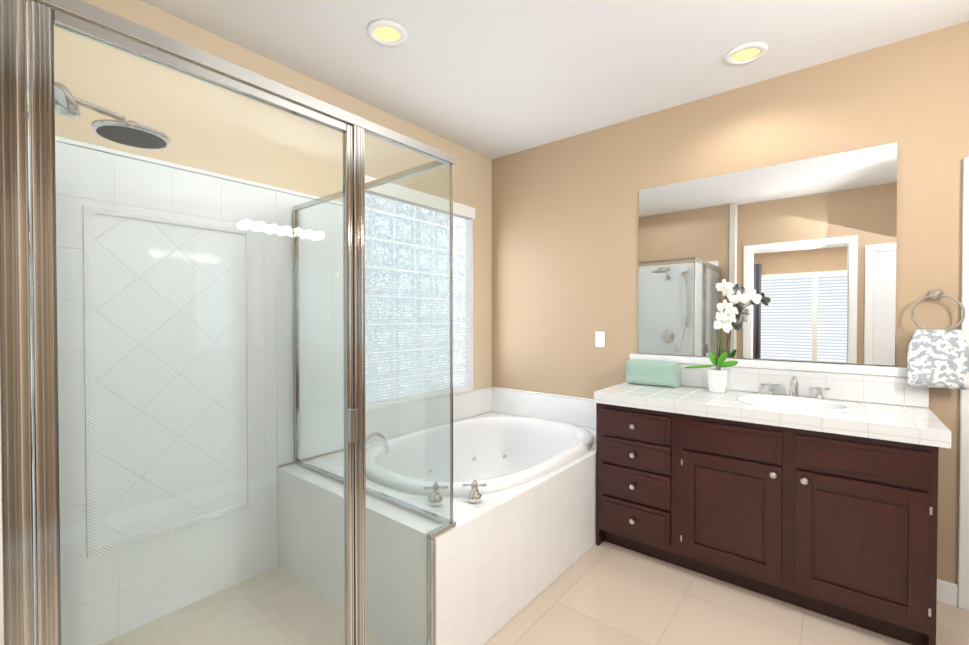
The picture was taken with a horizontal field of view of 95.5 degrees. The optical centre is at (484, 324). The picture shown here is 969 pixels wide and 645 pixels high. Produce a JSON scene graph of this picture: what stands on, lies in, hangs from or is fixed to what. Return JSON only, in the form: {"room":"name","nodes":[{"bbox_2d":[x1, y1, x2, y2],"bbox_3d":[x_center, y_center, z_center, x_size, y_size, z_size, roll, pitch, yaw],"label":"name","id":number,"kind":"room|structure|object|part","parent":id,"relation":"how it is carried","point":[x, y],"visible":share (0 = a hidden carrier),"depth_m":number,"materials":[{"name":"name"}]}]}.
{"room":"bathroom","nodes":[
{"label":"bathroom","id":0,"kind":"room"},
{"bbox_2d":[26,0,491,517],"bbox_3d":[-1.943,-0.030,1.508,0.200,2.720,6.500,1,1,39],"label":"wall","id":1,"kind":"structure","parent":0,"point":[472,178],"depth_m":2.25,"materials":[{"name":"beige paint"}]},
{"bbox_2d":[365,193,465,401],"bbox_3d":[-0.541,-0.200,3.253,0.085,1.503,1.138,1,1,39],"label":"window","id":2,"kind":"structure","parent":1,"relation":"in","point":[462,232],"depth_m":3.21,"materials":[{"name":"clear glass"}]},
{"bbox_2d":[365,175,474,407],"bbox_3d":[-0.456,-0.204,3.183,0.084,1.471,1.106,1,1,39],"label":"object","id":3,"kind":"object","parent":2,"relation":"attached to","point":[462,211],"visible":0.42,"depth_m":3.17,"materials":[{"name":"white"}]},
{"bbox_2d":[365,219,472,410],"bbox_3d":[-0.479,-0.199,3.202,0.074,1.504,1.139,1,1,39],"label":"window frame","id":4,"kind":"structure","parent":1,"relation":"attached to","point":[469,226],"depth_m":3.62,"materials":[{"name":"white"}]},
{"bbox_2d":[98,541,968,644],"bbox_3d":[-0.431,1.385,0.293,4.100,0.120,6.500,1,1,39],"label":"floor","id":5,"kind":"structure","parent":0,"point":[605,593],"depth_m":1.98,"materials":[{"name":"beige tile"}]},
{"bbox_2d":[277,387,595,644],"bbox_3d":[-0.056,0.932,2.708,1.217,0.764,1.867,1,1,39],"label":"tub deck","id":6,"kind":"object","parent":5,"relation":"on","point":[504,557],"visible":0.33,"depth_m":2.02,"materials":[{"name":"white tile"}]},
{"bbox_2d":[366,432,486,505],"bbox_3d":[-0.332,0.661,2.049,0.692,0.219,0.254,1,1,39],"label":"tub faucet","id":7,"kind":"object","parent":6,"relation":"on","point":[474,495],"visible":0.44,"depth_m":1.91,"materials":[{"name":"silver metal"}]},
{"bbox_2d":[366,415,593,495],"bbox_3d":[0.005,0.974,2.745,1.100,0.494,1.600,1,1,39],"label":"bathtub","id":8,"kind":"object","parent":6,"relation":"in","point":[494,453],"visible":0.52,"depth_m":3.15,"materials":[{"name":"white ceramic"}]},
{"bbox_2d":[596,403,679,564],"bbox_3d":[1.007,0.887,2.677,0.458,0.856,0.570,1,1,39],"label":"base cabinet","id":9,"kind":"object","parent":5,"relation":"on","point":[654,441],"depth_m":2.45,"materials":[{"name":"brown wood"}]},
{"bbox_2d":[594,354,950,447],"bbox_3d":[1.389,0.335,2.351,1.456,0.253,0.582,1,1,39],"label":"countertop","id":10,"kind":"structure","parent":9,"relation":"on","point":[885,403],"depth_m":2.25,"materials":[{"name":"white tile"}]},
{"bbox_2d":[626,359,679,387],"bbox_3d":[1.087,0.311,2.842,0.305,0.160,0.124,1,1,39],"label":"folded towel","id":11,"kind":"object","parent":10,"relation":"on","point":[654,372],"visible":0.96,"depth_m":2.78,"materials":[{"name":"green fabric"}]},
{"bbox_2d":[706,368,728,392],"bbox_3d":[1.364,0.329,2.577,0.118,0.132,0.118,1,1,39],"label":"vase","id":12,"kind":"object","parent":10,"relation":"on","point":[717,379],"visible":0.98,"depth_m":2.54,"materials":[{"name":"white ceramic"}]},
{"bbox_2d":[684,279,761,369],"bbox_3d":[1.373,0.016,2.542,0.402,0.550,0.138,1,1,39],"label":"orchid","id":13,"kind":"object","parent":12,"relation":"in","point":[725,319],"visible":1,"depth_m":2.50,"materials":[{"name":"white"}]},
{"bbox_2d":[737,394,850,412],"bbox_3d":[1.543,0.465,2.220,0.470,0.156,0.370,1,1,39],"label":"sink","id":14,"kind":"object","parent":10,"relation":"in","point":[794,403],"visible":0.54,"depth_m":2.29,"materials":[{"name":"white ceramic"}]},
{"bbox_2d":[761,376,829,399],"bbox_3d":[1.650,0.338,2.350,0.308,0.120,0.178,1,1,39],"label":"faucet","id":15,"kind":"object","parent":10,"relation":"on","point":[794,387],"visible":0.96,"depth_m":2.37,"materials":[{"name":"silver metal"}]},
{"bbox_2d":[629,424,932,616],"bbox_3d":[1.277,0.846,2.082,1.189,0.584,0.057,1,1,39],"label":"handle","id":16,"kind":"object","parent":9,"relation":"attached to","point":[803,481],"visible":0.98,"depth_m":2.02,"materials":[{"name":"silver metal"}]},
{"bbox_2d":[676,414,791,603],"bbox_3d":[1.374,0.891,2.377,0.489,0.856,0.570,1,1,39],"label":"base cabinet","id":17,"kind":"object","parent":5,"relation":"on","point":[734,520],"depth_m":2.14,"materials":[{"name":"brown wood"}]},
{"bbox_2d":[792,428,938,644],"bbox_3d":[1.748,0.895,2.072,0.477,0.856,0.570,1,1,39],"label":"base cabinet","id":18,"kind":"object","parent":5,"relation":"on","point":[847,533],"depth_m":1.84,"materials":[{"name":"brown wood"}]},
{"bbox_2d":[140,0,968,159],"bbox_3d":[-0.431,-1.425,0.258,4.100,0.100,6.500,1,1,39],"label":"ceiling","id":19,"kind":"structure","parent":0,"point":[492,79],"depth_m":2.22,"materials":[{"name":"white paint"}]},
{"bbox_2d":[367,19,407,46],"bbox_3d":[-0.465,-1.392,2.109,0.194,0.012,0.194,1,1,39],"label":"recessed light","id":20,"kind":"object","parent":19,"relation":"in","point":[386,33],"visible":1,"depth_m":2.10,"materials":[{"name":"white plastic"}]},
{"bbox_2d":[724,42,767,65],"bbox_3d":[1.349,-1.394,2.272,0.194,0.012,0.194,1,1,39],"label":"recessed light","id":21,"kind":"object","parent":19,"relation":"in","point":[746,53],"visible":1,"depth_m":2.27,"materials":[{"name":"white plastic"}]},
{"bbox_2d":[492,21,968,584],"bbox_3d":[1.634,-0.045,2.650,3.900,2.720,0.210,1,1,39],"label":"wall","id":22,"kind":"structure","parent":0,"point":[564,245],"depth_m":2.55,"materials":[{"name":"beige paint"}]},
{"bbox_2d":[595,332,604,347],"bbox_3d":[0.834,0.109,3.174,0.070,0.114,0.008,1,1,39],"label":"electrical outlet plate","id":23,"kind":"object","parent":22,"relation":"attached to","point":[599,339],"visible":1,"depth_m":3.17,"materials":[{"name":"white plastic"}]},
{"bbox_3d":[1.545,-0.354,2.587,1.287,1.111,0.006,1,1,39],"label":"mirror","id":24,"kind":"part","parent":22,"relation":"part of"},
{"bbox_2d":[911,289,965,331],"bbox_3d":[2.134,-0.066,2.076,0.180,0.206,0.061,1,1,39],"label":"hanger","id":25,"kind":"object","parent":22,"relation":"attached to","point":[935,294],"visible":1,"depth_m":2.07,"materials":[{"name":"silver metal"}]},
{"bbox_2d":[907,329,968,389],"bbox_3d":[2.116,0.160,2.057,0.201,0.270,0.042,1,1,39],"label":"hand towel","id":26,"kind":"object","parent":25,"relation":"hanging from","point":[937,358],"visible":1,"depth_m":2.04,"materials":[{"name":"fabric"}]},
{"bbox_2d":[957,157,968,610],"bbox_3d":[2.576,0.281,1.827,0.840,2.090,0.140,1,1,39],"label":"door frame","id":27,"kind":"structure","parent":22,"relation":"attached to","point":[963,561],"depth_m":2.03,"materials":[{"name":"white wood"}]},
{"bbox_3d":[-1.322,-0.025,1.046,1.345,2.720,0.130,1,1,39],"label":"wall","id":28,"kind":"structure","parent":0,"visible":0},
{"bbox_2d":[0,390,3,644],"bbox_3d":[-0.808,-0.019,0.636,0.060,2.720,0.142,1,1,39],"label":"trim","id":29,"kind":"structure","parent":28,"relation":"attached to","point":[1,598],"depth_m":0.68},
{"bbox_2d":[83,205,252,557],"bbox_3d":[-1.391,0.228,2.003,0.009,1.410,0.640,1,1,39],"label":"tiles","id":30,"kind":"structure","parent":28,"relation":"attached to","point":[146,317],"depth_m":1.96,"materials":[{"name":"white tile"}]},
{"bbox_2d":[28,130,343,644],"bbox_3d":[-1.295,0.297,2.135,0.015,2.050,1.585,1,1,39],"label":"shower wall tile","id":31,"kind":"structure","parent":28,"relation":"attached to","point":[265,417],"depth_m":2.06,"materials":[{"name":"white tile"}]},
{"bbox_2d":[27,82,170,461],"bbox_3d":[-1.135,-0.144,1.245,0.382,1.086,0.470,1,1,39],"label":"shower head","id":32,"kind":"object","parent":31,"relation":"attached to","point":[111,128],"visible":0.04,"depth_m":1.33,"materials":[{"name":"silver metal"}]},
{"bbox_3d":[-0.556,1.283,1.219,0.105,0.100,1.079,1,1,39],"label":"sill","id":33,"kind":"structure","parent":0,"visible":0},
{"bbox_2d":[0,0,455,644],"bbox_3d":[-0.938,0.295,1.600,1.219,1.864,1.180,1,1,39],"label":"shower enclosure","id":34,"kind":"object","parent":33,"relation":"on","point":[26,366],"visible":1,"depth_m":0.96,"materials":[{"name":"clear glass"}]},
{"bbox_3d":[1.001,0.001,-1.022,0.240,2.720,6.300,1,1,39],"label":"wall","id":35,"kind":"structure","parent":0,"visible":0},
{"bbox_2d":[937,579,957,606],"bbox_3d":[1.541,1.288,0.644,1.008,0.105,3.060,1,1,39],"label":"baseboard","id":36,"kind":"structure","parent":35,"relation":"attached to","point":[947,593],"depth_m":2.08,"materials":[{"name":"white wood"}]}
]}

